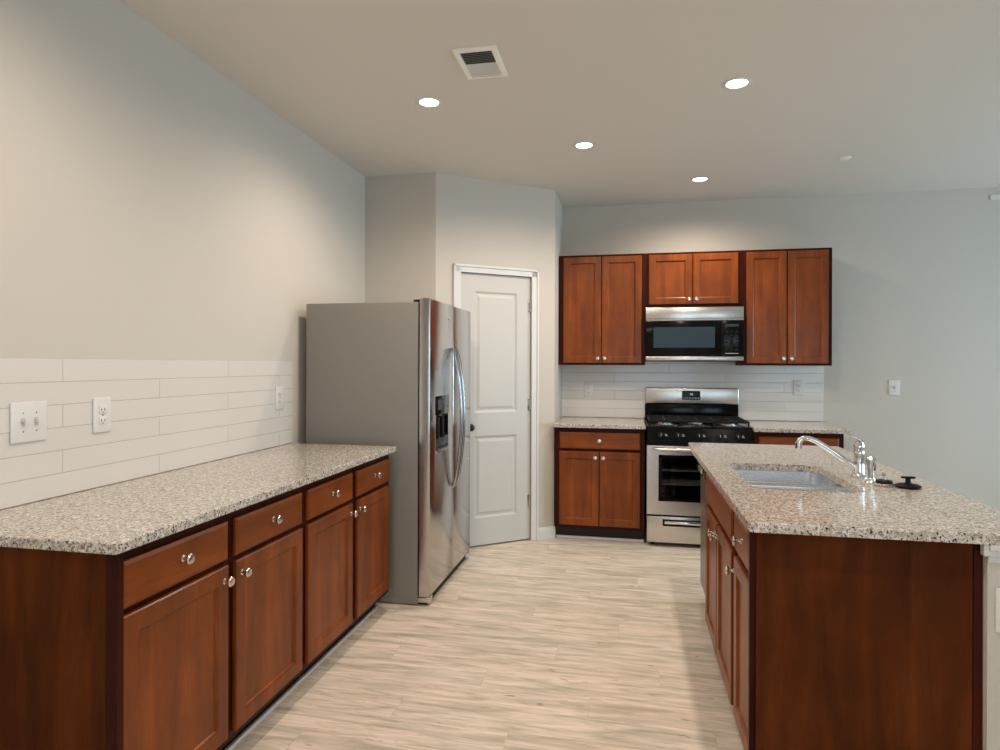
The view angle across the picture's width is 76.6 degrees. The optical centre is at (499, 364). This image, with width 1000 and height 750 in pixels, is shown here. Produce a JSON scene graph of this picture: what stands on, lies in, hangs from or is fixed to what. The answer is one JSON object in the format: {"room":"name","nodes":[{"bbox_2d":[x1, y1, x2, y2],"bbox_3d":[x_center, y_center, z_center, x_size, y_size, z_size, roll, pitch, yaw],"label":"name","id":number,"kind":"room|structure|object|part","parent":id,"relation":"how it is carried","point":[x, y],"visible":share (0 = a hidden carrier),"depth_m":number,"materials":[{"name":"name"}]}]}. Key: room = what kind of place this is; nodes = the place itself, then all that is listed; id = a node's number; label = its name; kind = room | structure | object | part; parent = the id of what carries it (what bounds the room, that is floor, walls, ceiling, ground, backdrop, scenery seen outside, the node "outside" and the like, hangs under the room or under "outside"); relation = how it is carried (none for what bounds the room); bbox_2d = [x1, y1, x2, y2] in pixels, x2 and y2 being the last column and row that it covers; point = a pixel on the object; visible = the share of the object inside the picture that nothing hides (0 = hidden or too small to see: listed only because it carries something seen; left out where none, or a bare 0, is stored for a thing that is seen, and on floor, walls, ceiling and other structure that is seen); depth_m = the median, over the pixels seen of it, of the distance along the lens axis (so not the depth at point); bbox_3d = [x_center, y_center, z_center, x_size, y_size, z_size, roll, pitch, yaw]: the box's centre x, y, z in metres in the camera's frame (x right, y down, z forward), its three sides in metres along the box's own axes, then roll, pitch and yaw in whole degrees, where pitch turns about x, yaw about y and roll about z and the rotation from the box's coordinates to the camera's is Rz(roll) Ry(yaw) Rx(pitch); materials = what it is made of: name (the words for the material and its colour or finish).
{"room":"kitchen","nodes":[
{"label":"kitchen","id":0,"kind":"room"},
{"bbox_2d":[0,0,364,509],"bbox_3d":[-1.743,-0.017,1.378,0.120,2.765,9.445,0,0,12],"label":"wall","id":1,"kind":"structure","parent":0,"point":[152,207],"depth_m":2.59,"materials":[{"name":"beige paint"}]},
{"bbox_2d":[0,358,292,509],"bbox_3d":[-1.575,0.215,1.886,0.008,0.472,3.668,0,0,12],"label":"tiled wall","id":2,"kind":"structure","parent":1,"relation":"attached to","point":[167,415],"depth_m":2.49,"materials":[{"name":"white tile"}]},
{"bbox_2d":[10,401,46,443],"bbox_3d":[-1.524,0.185,2.058,0.022,0.130,0.128,0,0,12],"label":"light switch","id":3,"kind":"object","parent":2,"relation":"attached to","point":[28,420],"visible":1,"depth_m":2.05,"materials":[{"name":"white plastic"}]},
{"bbox_2d":[93,397,110,432],"bbox_3d":[-1.472,0.186,2.344,0.009,0.128,0.080,0,0,12],"label":"power outlet","id":4,"kind":"object","parent":2,"relation":"attached to","point":[101,406],"visible":1,"depth_m":2.34,"materials":[{"name":"white plastic"}]},
{"bbox_2d":[99,405,106,413],"bbox_3d":[-1.470,0.166,2.344,0.003,0.029,0.034,0,0,12],"label":"socket","id":5,"kind":"object","parent":4,"relation":"attached to","point":[102,408],"depth_m":2.34,"materials":[{"name":"grey plastic"}]},
{"bbox_2d":[99,416,106,424],"bbox_3d":[-1.470,0.206,2.344,0.003,0.029,0.034,0,0,12],"label":"socket","id":6,"kind":"object","parent":4,"relation":"attached to","point":[102,419],"depth_m":2.34,"materials":[{"name":"grey plastic"}]},
{"bbox_2d":[275,386,283,409],"bbox_3d":[-1.230,0.184,3.534,0.009,0.128,0.080,0,0,12],"label":"power outlet","id":7,"kind":"object","parent":2,"relation":"attached to","point":[279,390],"visible":1,"depth_m":3.52,"materials":[{"name":"white plastic"}]},
{"bbox_2d":[365,173,435,302],"bbox_3d":[-0.726,-0.014,4.700,0.546,2.765,0.100,0,0,12],"label":"wall","id":8,"kind":"structure","parent":0,"point":[400,210],"depth_m":4.65,"materials":[{"name":"beige paint"}]},
{"bbox_2d":[233,524,743,749],"bbox_3d":[1.899,1.427,0.635,7.563,0.100,9.445,0,0,12],"label":"floor","id":9,"kind":"structure","parent":0,"point":[556,643],"depth_m":2.85,"materials":[{"name":"wood"}]},
{"bbox_2d":[0,486,302,749],"bbox_3d":[-1.185,0.925,2.182,0.654,0.884,0.978,0,0,12],"label":"base cabinet","id":10,"kind":"object","parent":9,"relation":"on","point":[181,640],"visible":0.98,"depth_m":1.79,"materials":[{"name":"brown wood"}]},
{"bbox_3d":[-0.952,0.583,1.887,0.016,0.126,0.448,0,0,12],"label":"drawer","id":11,"kind":"part","parent":10,"relation":"part of","materials":[{"name":"brown wood"}]},
{"bbox_3d":[-0.953,0.954,1.887,0.016,0.578,0.448,0,0,12],"label":"door","id":12,"kind":"part","parent":10,"relation":"part of","materials":[{"name":"brown wood"}]},
{"bbox_3d":[-0.928,0.576,1.882,0.033,0.033,0.033,0,0,12],"label":"knob","id":13,"kind":"part","parent":10,"relation":"part of","materials":[{"name":"silver metal"}]},
{"bbox_2d":[0,443,395,554],"bbox_3d":[-1.094,0.469,2.636,0.648,0.030,1.974,0,0,12],"label":"countertop","id":14,"kind":"structure","parent":10,"relation":"on","point":[113,519],"depth_m":2.12,"materials":[{"name":"stone"}]},
{"bbox_3d":[-0.924,0.876,2.129,0.021,0.784,0.978,0,0,12],"label":"frame","id":15,"kind":"part","parent":10,"relation":"part of","materials":[{"name":"brown wood"}]},
{"bbox_3d":[-0.889,0.710,2.075,0.033,0.033,0.033,0,0,12],"label":"knob","id":16,"kind":"part","parent":10,"relation":"part of","materials":[{"name":"silver metal"}]},
{"bbox_3d":[-0.870,0.710,2.169,0.033,0.033,0.033,0,0,12],"label":"knob","id":17,"kind":"part","parent":10,"relation":"part of","materials":[{"name":"silver metal"}]},
{"bbox_3d":[-0.855,0.583,2.365,0.016,0.126,0.445,0,0,12],"label":"drawer","id":18,"kind":"part","parent":10,"relation":"part of","materials":[{"name":"brown wood"}]},
{"bbox_3d":[-0.856,0.954,2.365,0.016,0.578,0.445,0,0,12],"label":"door","id":19,"kind":"part","parent":10,"relation":"part of","materials":[{"name":"brown wood"}]},
{"bbox_3d":[-0.831,0.577,2.361,0.033,0.033,0.033,0,0,12],"label":"knob","id":20,"kind":"part","parent":10,"relation":"part of","materials":[{"name":"silver metal"}]},
{"bbox_2d":[224,605,377,749],"bbox_3d":[-0.883,1.358,2.608,0.018,0.020,1.935,0,0,12],"label":"trim","id":21,"kind":"structure","parent":9,"relation":"on","point":[256,722],"depth_m":2.67,"materials":[{"name":"white"}]},
{"bbox_2d":[285,454,389,690],"bbox_3d":[-0.992,0.926,3.131,0.654,0.884,0.955,0,0,12],"label":"base cabinet","id":22,"kind":"object","parent":9,"relation":"on","point":[345,514],"visible":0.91,"depth_m":2.95,"materials":[{"name":"brown wood"}]},
{"bbox_3d":[-0.758,0.584,2.842,0.016,0.126,0.433,0,0,12],"label":"drawer","id":23,"kind":"part","parent":22,"relation":"part of","materials":[{"name":"brown wood"}]},
{"bbox_3d":[-0.759,0.955,2.842,0.016,0.578,0.433,0,0,12],"label":"door","id":24,"kind":"part","parent":22,"relation":"part of","materials":[{"name":"brown wood"}]},
{"bbox_3d":[-0.734,0.577,2.837,0.033,0.033,0.033,0,0,12],"label":"knob","id":25,"kind":"part","parent":22,"relation":"part of","materials":[{"name":"silver metal"}]},
{"bbox_3d":[-0.696,0.711,3.022,0.033,0.033,0.033,0,0,12],"label":"knob","id":26,"kind":"part","parent":22,"relation":"part of","materials":[{"name":"silver metal"}]},
{"bbox_3d":[-0.675,0.711,3.125,0.033,0.033,0.033,0,0,12],"label":"knob","id":27,"kind":"part","parent":22,"relation":"part of","materials":[{"name":"silver metal"}]},
{"bbox_3d":[-0.662,0.584,3.312,0.016,0.126,0.424,0,0,12],"label":"drawer","id":28,"kind":"part","parent":22,"relation":"part of","materials":[{"name":"brown wood"}]},
{"bbox_3d":[-0.663,0.955,3.312,0.016,0.578,0.424,0,0,12],"label":"door","id":29,"kind":"part","parent":22,"relation":"part of","materials":[{"name":"brown wood"}]},
{"bbox_2d":[306,298,470,604],"bbox_3d":[-0.643,0.495,4.104,0.836,1.748,0.930,0,0,12],"label":"refrigerator","id":30,"kind":"object","parent":9,"relation":"on","point":[397,374],"visible":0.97,"depth_m":3.66,"materials":[{"name":"grey metal"}]},
{"bbox_3d":[-0.379,0.468,3.819,0.064,1.693,0.477,0,0,12],"label":"door","id":31,"kind":"part","parent":30,"relation":"part of","materials":[{"name":"silver metal"}]},
{"bbox_3d":[-0.351,0.239,3.809,0.016,0.111,0.267,0,0,12],"label":"dispenser panel","id":32,"kind":"part","parent":30,"relation":"part of","materials":[{"name":"black"}]},
{"bbox_3d":[-0.272,0.335,4.005,0.070,0.886,0.017,0,0,12],"label":"handle","id":33,"kind":"part","parent":30,"relation":"part of","materials":[{"name":"silver metal"}]},
{"bbox_3d":[-0.257,0.335,4.079,0.070,0.886,0.017,0,0,12],"label":"handle","id":34,"kind":"part","parent":30,"relation":"part of","materials":[{"name":"silver metal"}]},
{"bbox_3d":[-0.285,0.469,4.277,0.064,1.693,0.447,0,0,12],"label":"door","id":35,"kind":"part","parent":30,"relation":"part of","materials":[{"name":"silver metal"}]},
{"bbox_2d":[555,427,643,539],"bbox_3d":[0.827,0.931,5.192,0.682,0.884,0.683,0,0,12],"label":"base cabinet","id":36,"kind":"object","parent":9,"relation":"on","point":[599,472],"visible":0.99,"depth_m":4.90,"materials":[{"name":"brown wood"}]},
{"bbox_3d":[0.614,0.960,4.929,0.306,0.575,0.016,0,0,12],"label":"door","id":37,"kind":"part","parent":36,"relation":"part of","materials":[{"name":"brown wood"}]},
{"bbox_2d":[553,417,645,428],"bbox_3d":[0.826,0.474,5.197,0.706,0.030,0.678,0,0,12],"label":"countertop","id":38,"kind":"structure","parent":36,"relation":"on","point":[563,422],"depth_m":4.96,"materials":[{"name":"stone"}]},
{"bbox_2d":[556,534,643,541],"bbox_3d":[0.780,1.362,4.971,0.682,0.022,0.018,0,0,12],"label":"trim","id":39,"kind":"structure","parent":36,"relation":"attached to","point":[557,535],"depth_m":4.96,"materials":[{"name":"white"}]},
{"bbox_3d":[0.769,0.588,4.898,0.615,0.126,0.016,0,0,12],"label":"drawer","id":40,"kind":"part","parent":36,"relation":"part of","materials":[{"name":"brown wood"}]},
{"bbox_3d":[0.919,0.961,4.867,0.306,0.575,0.016,0,0,12],"label":"door","id":41,"kind":"part","parent":36,"relation":"part of","materials":[{"name":"brown wood"}]},
{"bbox_2d":[645,387,752,544],"bbox_3d":[1.544,0.785,5.018,0.757,1.182,0.735,0,0,12],"label":"gas range","id":42,"kind":"object","parent":9,"relation":"on","point":[675,418],"visible":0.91,"depth_m":4.79,"materials":[{"name":"silver metal"}]},
{"bbox_3d":[1.215,0.532,4.775,0.048,0.048,0.033,0,0,12],"label":"knob","id":43,"kind":"part","parent":42,"relation":"part of","materials":[{"name":"black"}]},
{"bbox_3d":[1.288,0.455,4.932,0.124,0.016,0.124,0,0,12],"label":"burner","id":44,"kind":"part","parent":42,"relation":"part of","materials":[{"name":"silver metal"}]},
{"bbox_2d":[647,445,700,516],"bbox_3d":[1.521,0.871,4.905,0.757,0.520,0.505,0,0,12],"label":"oven","id":45,"kind":"object","parent":42,"relation":"in","point":[657,506],"depth_m":4.78,"materials":[{"name":"silver metal"}]},
{"bbox_3d":[1.487,1.242,4.743,0.757,0.197,0.046,0,0,12],"label":"drawer","id":46,"kind":"part","parent":42,"relation":"part of","materials":[{"name":"silver metal"}]},
{"bbox_3d":[1.481,1.186,4.712,0.500,0.022,0.015,0,0,12],"label":"handle","id":47,"kind":"part","parent":42,"relation":"part of","materials":[{"name":"silver metal"}]},
{"bbox_2d":[645,419,751,429],"bbox_3d":[1.549,0.472,5.037,0.757,0.016,0.606,0,0,12],"label":"cooktop","id":48,"kind":"object","parent":42,"relation":"in","point":[649,425],"depth_m":4.79,"materials":[{"name":"black metal"}]},
{"bbox_3d":[1.490,0.537,4.746,0.757,0.133,0.053,0,0,12],"label":"control panel","id":49,"kind":"part","parent":42,"relation":"part of","materials":[{"name":"black metal"}]},
{"bbox_3d":[1.631,0.533,4.690,0.048,0.048,0.033,0,0,12],"label":"knob","id":50,"kind":"part","parent":42,"relation":"part of","materials":[{"name":"black"}]},
{"bbox_3d":[1.748,0.456,4.838,0.114,0.016,0.114,0,0,12],"label":"burner","id":51,"kind":"part","parent":42,"relation":"part of","materials":[{"name":"silver metal"}]},
{"bbox_3d":[1.754,0.534,4.665,0.048,0.048,0.033,0,0,12],"label":"knob","id":52,"kind":"part","parent":42,"relation":"part of","materials":[{"name":"black"}]},
{"bbox_2d":[697,460,707,593],"bbox_3d":[1.363,0.938,3.370,0.580,0.875,0.596,0,0,12],"label":"dishwasher","id":53,"kind":"object","parent":9,"relation":"on","point":[704,502],"visible":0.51,"depth_m":3.56,"materials":[{"name":"black"}]},
{"bbox_3d":[1.087,0.566,3.427,0.016,0.027,0.140,0,0,12],"label":"handle","id":54,"kind":"part","parent":53,"relation":"part of","materials":[{"name":"silver metal"}]},
{"bbox_3d":[1.112,0.558,3.422,0.034,0.112,0.594,0,0,12],"label":"control panel","id":55,"kind":"part","parent":53,"relation":"part of","materials":[{"name":"black"}]},
{"bbox_3d":[1.121,0.949,3.419,0.012,0.640,0.594,0,0,12],"label":"door","id":56,"kind":"part","parent":53,"relation":"part of","materials":[{"name":"silver metal"}]},
{"bbox_2d":[705,473,837,704],"bbox_3d":[1.207,0.933,2.654,0.640,0.884,0.852,0,0,12],"label":"base cabinet","id":57,"kind":"object","parent":9,"relation":"on","point":[720,552],"visible":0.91,"depth_m":2.62,"materials":[{"name":"brown wood"}]},
{"bbox_3d":[0.918,0.729,2.749,0.033,0.033,0.033,0,0,12],"label":"knob","id":58,"kind":"part","parent":57,"relation":"part of","materials":[{"name":"silver metal"}]},
{"bbox_3d":[0.974,0.966,2.907,0.016,0.565,0.388,0,0,12],"label":"door","id":59,"kind":"part","parent":57,"relation":"part of","materials":[{"name":"brown wood"}]},
{"bbox_3d":[0.904,0.729,2.682,0.033,0.033,0.033,0,0,12],"label":"knob","id":60,"kind":"part","parent":57,"relation":"part of","materials":[{"name":"silver metal"}]},
{"bbox_3d":[0.953,0.882,2.706,0.021,0.784,0.852,0,0,12],"label":"frame","id":61,"kind":"part","parent":57,"relation":"part of","materials":[{"name":"brown wood"}]},
{"bbox_3d":[0.894,0.966,2.513,0.016,0.565,0.390,0,0,12],"label":"door","id":62,"kind":"part","parent":57,"relation":"part of","materials":[{"name":"brown wood"}]},
{"bbox_2d":[688,442,999,544],"bbox_3d":[1.324,0.476,2.725,0.820,0.030,1.953,0,0,12],"label":"countertop","id":63,"kind":"structure","parent":57,"relation":"on","point":[932,512],"depth_m":2.12,"materials":[{"name":"stone"}]},
{"bbox_2d":[734,469,852,492],"bbox_3d":[1.196,0.582,2.624,0.422,0.180,0.672,0,0,12],"label":"double sink","id":64,"kind":"object","parent":63,"relation":"in","point":[761,479],"visible":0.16,"depth_m":2.89,"materials":[{"name":"silver metal"}]},
{"bbox_3d":[1.230,0.582,2.789,0.422,0.180,0.334,0,0,12],"label":"bowl","id":65,"kind":"part","parent":64,"relation":"part of","materials":[{"name":"silver metal"}]},
{"bbox_3d":[1.163,0.572,2.460,0.422,0.160,0.338,0,0,12],"label":"bowl","id":66,"kind":"part","parent":64,"relation":"part of","materials":[{"name":"silver metal"}]},
{"bbox_2d":[795,432,866,478],"bbox_3d":[1.367,0.369,2.620,0.274,0.184,0.060,0,0,12],"label":"kitchen faucet","id":67,"kind":"object","parent":63,"relation":"on","point":[858,464],"visible":0.98,"depth_m":2.59,"materials":[{"name":"silver metal"}]},
{"bbox_3d":[1.352,0.364,2.623,0.237,0.135,0.026,0,0,12],"label":"spout","id":68,"kind":"part","parent":67,"relation":"part of","materials":[{"name":"silver metal"}]},
{"bbox_3d":[1.455,0.315,2.602,0.078,0.076,0.042,0,0,12],"label":"lever handle","id":69,"kind":"part","parent":67,"relation":"part of","materials":[{"name":"silver metal"}]},
{"bbox_2d":[864,456,875,484],"bbox_3d":[1.441,0.408,2.462,0.044,0.106,0.044,0,0,12],"label":"sprayer","id":70,"kind":"object","parent":63,"relation":"on","point":[870,460],"visible":0.91,"depth_m":2.45,"materials":[{"name":"silver metal"}]},
{"bbox_2d":[873,473,895,486],"bbox_3d":[1.466,0.436,2.416,0.076,0.051,0.076,0,0,12],"label":"strainer","id":71,"kind":"object","parent":63,"relation":"on","point":[883,482],"visible":1,"depth_m":2.40,"materials":[{"name":"silver metal"}]},
{"bbox_2d":[873,481,895,486],"bbox_3d":[1.466,0.455,2.416,0.076,0.012,0.076,0,0,12],"label":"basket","id":72,"kind":"object","parent":71,"relation":"on","point":[878,483],"depth_m":2.39,"materials":[{"name":"silver metal"}]},
{"bbox_2d":[895,476,921,489],"bbox_3d":[1.532,0.440,2.377,0.086,0.043,0.086,0,0,12],"label":"stopper","id":73,"kind":"object","parent":63,"relation":"on","point":[907,484],"visible":1,"depth_m":2.37,"materials":[{"name":"black rubber"}]},
{"bbox_3d":[1.532,0.432,2.377,0.048,0.028,0.024,0,0,12],"label":"handle","id":74,"kind":"part","parent":73,"relation":"part of","materials":[{"name":"black"}]},
{"bbox_2d":[752,431,843,448],"bbox_3d":[2.233,0.936,4.906,0.612,0.884,0.683,0,0,12],"label":"base cabinet","id":75,"kind":"object","parent":9,"relation":"on","point":[771,438],"visible":0.02,"depth_m":4.62,"materials":[{"name":"brown wood"}]},
{"bbox_2d":[745,420,849,433],"bbox_3d":[2.246,0.478,4.907,0.645,0.030,0.678,0,0,12],"label":"countertop","id":76,"kind":"structure","parent":75,"relation":"on","point":[757,426],"depth_m":4.68,"materials":[{"name":"stone"}]},
{"bbox_3d":[2.174,0.593,4.612,0.542,0.126,0.016,0,0,12],"label":"drawer","id":77,"kind":"part","parent":75,"relation":"part of","materials":[{"name":"brown wood"}]},
{"bbox_2d":[725,513,982,749],"bbox_3d":[1.080,0.932,2.028,0.640,0.884,0.421,0,0,12],"label":"base cabinet","id":78,"kind":"object","parent":9,"relation":"on","point":[744,541],"depth_m":1.83,"materials":[{"name":"brown wood"}]},
{"bbox_3d":[0.815,0.728,2.244,0.033,0.033,0.033,0,0,12],"label":"knob","id":79,"kind":"part","parent":78,"relation":"part of","materials":[{"name":"silver metal"}]},
{"bbox_3d":[0.786,0.584,2.099,0.033,0.033,0.033,0,0,12],"label":"knob","id":80,"kind":"part","parent":78,"relation":"part of","materials":[{"name":"silver metal"}]},
{"bbox_3d":[0.808,0.966,2.094,0.016,0.565,0.351,0,0,12],"label":"door","id":81,"kind":"part","parent":78,"relation":"part of","materials":[{"name":"brown wood"}]},
{"bbox_3d":[0.810,0.591,2.094,0.016,0.135,0.351,0,0,12],"label":"drawer","id":82,"kind":"part","parent":78,"relation":"part of","materials":[{"name":"brown wood"}]},
{"bbox_3d":[1.053,0.932,1.831,0.591,0.884,0.023,0,0,12],"label":"end panel","id":83,"kind":"part","parent":78,"relation":"part of","materials":[{"name":"brown wood"}]},
{"bbox_2d":[436,173,554,539],"bbox_3d":[-0.040,-0.012,4.865,1.008,2.765,0.100,0,0,-26],"label":"wall","id":84,"kind":"structure","parent":0,"point":[482,222],"depth_m":4.88,"materials":[{"name":"beige paint"}]},
{"bbox_2d":[461,273,530,545],"bbox_3d":[-0.024,0.337,4.813,0.598,2.043,0.103,0,0,-26],"label":"door","id":85,"kind":"structure","parent":84,"relation":"in","point":[499,306],"depth_m":4.84,"materials":[{"name":"grey wood"}]},
{"bbox_2d":[453,263,538,540],"bbox_3d":[-0.021,0.313,4.808,0.722,2.115,0.019,0,0,-26],"label":"trim","id":86,"kind":"structure","parent":84,"relation":"attached to","point":[457,268],"depth_m":4.95,"materials":[{"name":"white wood"}]},
{"bbox_2d":[539,526,554,539],"bbox_3d":[0.368,1.326,5.002,0.152,0.092,0.014,0,0,-23],"label":"baseboard","id":87,"kind":"structure","parent":84,"relation":"attached to","point":[548,532],"depth_m":5.00,"materials":[{"name":"white"}]},
{"bbox_2d":[554,191,561,533],"bbox_3d":[0.442,-0.010,5.337,0.100,2.765,0.575,0,0,12],"label":"wall","id":88,"kind":"structure","parent":0,"point":[558,207],"depth_m":5.24,"materials":[{"name":"beige paint"}]},
{"bbox_2d":[119,0,999,207],"bbox_3d":[1.908,-1.438,0.635,7.563,0.100,9.445,0,0,12],"label":"ceiling","id":89,"kind":"structure","parent":0,"point":[908,90],"depth_m":3.15,"materials":[{"name":"white paint"}]},
{"bbox_2d":[415,96,442,107],"bbox_3d":[-0.377,-1.390,3.361,0.148,0.008,0.148,0,0,12],"label":"recessed light","id":90,"kind":"object","parent":89,"relation":"in","point":[425,101],"visible":1,"depth_m":3.35,"materials":[{"name":"white"}]},
{"bbox_2d":[452,45,507,79],"bbox_3d":[-0.087,-1.389,2.919,0.196,0.011,0.286,0,0,12],"label":"ceiling vent","id":91,"kind":"object","parent":89,"relation":"in","point":[480,62],"visible":1,"depth_m":2.91,"materials":[{"name":"white"}]},
{"bbox_2d":[572,141,595,148],"bbox_3d":[0.532,-1.388,4.010,0.148,0.008,0.148,0,0,12],"label":"recessed light","id":92,"kind":"object","parent":89,"relation":"in","point":[582,144],"visible":1,"depth_m":4.00,"materials":[{"name":"white"}]},
{"bbox_2d":[690,176,709,181],"bbox_3d":[1.495,-1.385,4.735,0.148,0.008,0.148,0,0,12],"label":"recessed light","id":93,"kind":"object","parent":89,"relation":"in","point":[699,178],"visible":1,"depth_m":4.72,"materials":[{"name":"white"}]},
{"bbox_2d":[721,76,752,89],"bbox_3d":[1.169,-1.386,3.124,0.148,0.008,0.148,0,0,12],"label":"recessed light","id":94,"kind":"object","parent":89,"relation":"in","point":[734,83],"visible":1,"depth_m":3.11,"materials":[{"name":"white"}]},
{"bbox_2d":[838,156,851,159],"bbox_3d":[2.313,-1.384,4.246,0.080,0.006,0.080,0,0,12],"label":"sprinkler cover","id":95,"kind":"object","parent":89,"relation":"attached to","point":[844,157],"visible":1,"depth_m":4.24,"materials":[{"name":"white plastic"}]},
{"bbox_2d":[562,187,999,523],"bbox_3d":[2.893,-0.003,5.192,7.443,2.765,0.120,0,0,12],"label":"wall","id":96,"kind":"structure","parent":0,"point":[916,274],"depth_m":5.07,"materials":[{"name":"beige paint"}]},
{"bbox_2d":[558,253,645,364],"bbox_3d":[0.864,-0.455,5.361,0.710,0.914,0.339,0,0,12],"label":"upper cabinet","id":97,"kind":"object","parent":96,"relation":"attached to","point":[602,297],"visible":1,"depth_m":5.22,"materials":[{"name":"brown wood"}]},
{"bbox_3d":[0.683,-0.455,5.267,0.312,0.880,0.016,0,0,12],"label":"door","id":98,"kind":"part","parent":97,"relation":"part of","materials":[{"name":"brown wood"}]},
{"bbox_3d":[0.999,-0.454,5.202,0.322,0.880,0.016,0,0,12],"label":"door","id":99,"kind":"part","parent":97,"relation":"part of","materials":[{"name":"brown wood"}]},
{"bbox_2d":[562,361,822,421],"bbox_3d":[1.595,0.211,5.391,2.139,0.500,0.008,0,0,12],"label":"tiled wall","id":100,"kind":"structure","parent":96,"relation":"attached to","point":[765,392],"depth_m":5.38,"materials":[{"name":"white tile"}]},
{"bbox_2d":[585,383,592,396],"bbox_3d":[0.779,0.218,5.548,0.075,0.120,0.009,0,0,12],"label":"power outlet","id":101,"kind":"object","parent":100,"relation":"attached to","point":[588,386],"visible":1,"depth_m":5.54,"materials":[{"name":"white plastic"}]},
{"bbox_2d":[793,380,803,394],"bbox_3d":[2.454,0.188,5.207,0.080,0.122,0.009,0,0,12],"label":"power outlet","id":102,"kind":"object","parent":100,"relation":"attached to","point":[798,385],"visible":1,"depth_m":5.20,"materials":[{"name":"white plastic"}]},
{"bbox_2d":[645,250,741,309],"bbox_3d":[1.579,-0.691,5.220,0.742,0.438,0.347,0,0,12],"label":"upper cabinet","id":103,"kind":"object","parent":96,"relation":"attached to","point":[705,278],"visible":0.97,"depth_m":5.08,"materials":[{"name":"brown wood"}]},
{"bbox_3d":[1.379,-0.691,5.125,0.340,0.404,0.016,0,0,12],"label":"door","id":104,"kind":"part","parent":103,"relation":"part of","materials":[{"name":"brown wood"}]},
{"bbox_2d":[645,306,743,361],"bbox_3d":[1.574,-0.243,5.196,0.744,0.430,0.376,0,0,12],"label":"microwave","id":105,"kind":"object","parent":103,"relation":"attached to","point":[684,334],"visible":1,"depth_m":5.01,"materials":[{"name":"silver metal"}]},
{"bbox_3d":[1.454,-0.209,5.044,0.570,0.280,0.022,0,0,12],"label":"door","id":106,"kind":"part","parent":105,"relation":"part of","materials":[{"name":"black glass"}]},
{"bbox_3d":[1.538,-0.050,5.026,0.744,0.032,0.024,0,0,12],"label":"trim","id":107,"kind":"part","parent":105,"relation":"part of","materials":[{"name":"silver metal"}]},
{"bbox_3d":[1.819,-0.207,4.970,0.172,0.280,0.022,0,0,12],"label":"control panel","id":108,"kind":"part","parent":105,"relation":"part of","materials":[{"name":"black plastic"}]},
{"bbox_3d":[1.720,-0.690,5.056,0.345,0.404,0.016,0,0,12],"label":"door","id":109,"kind":"part","parent":103,"relation":"part of","materials":[{"name":"brown wood"}]},
{"bbox_2d":[736,247,831,365],"bbox_3d":[2.266,-0.451,5.075,0.660,0.914,0.339,0,0,12],"label":"upper cabinet","id":110,"kind":"object","parent":96,"relation":"attached to","point":[787,293],"visible":0.98,"depth_m":4.94,"materials":[{"name":"brown wood"}]},
{"bbox_3d":[2.095,-0.451,4.979,0.298,0.880,0.016,0,0,12],"label":"door","id":111,"kind":"part","parent":110,"relation":"part of","materials":[{"name":"brown wood"}]},
{"bbox_3d":[2.393,-0.450,4.919,0.294,0.880,0.016,0,0,12],"label":"door","id":112,"kind":"part","parent":110,"relation":"part of","materials":[{"name":"brown wood"}]},
{"bbox_2d":[889,380,899,394],"bbox_3d":[3.157,0.181,5.065,0.082,0.124,0.022,0,0,12],"label":"light switch","id":113,"kind":"object","parent":96,"relation":"attached to","point":[894,385],"visible":1,"depth_m":5.07,"materials":[{"name":"white plastic"}]},
{"bbox_2d":[990,194,999,199],"bbox_3d":[3.866,-1.305,4.929,0.090,0.040,0.008,0,0,12],"label":"wall sensor","id":114,"kind":"object","parent":96,"relation":"attached to","point":[992,197],"visible":1,"depth_m":4.93,"materials":[{"name":"white plastic"}]},
{"bbox_2d":[838,485,999,749],"bbox_3d":[1.591,0.934,2.658,0.127,0.884,1.895,0,0,12],"label":"wall","id":115,"kind":"structure","parent":0,"point":[990,572],"depth_m":1.74,"materials":[{"name":"beige paint"}]},
{"bbox_2d":[980,544,999,562],"bbox_3d":[1.595,0.518,2.657,0.159,0.052,1.931,0,0,12],"label":"trim","id":116,"kind":"structure","parent":115,"relation":"attached to","point":[992,552],"depth_m":1.73,"materials":[{"name":"white"}]},
{"bbox_2d":[995,588,999,632],"bbox_3d":[1.397,0.672,1.726,0.080,0.122,0.009,0,0,12],"label":"power outlet","id":117,"kind":"object","parent":115,"relation":"attached to","point":[997,590],"visible":1,"depth_m":1.73,"materials":[{"name":"white plastic"}]}
]}

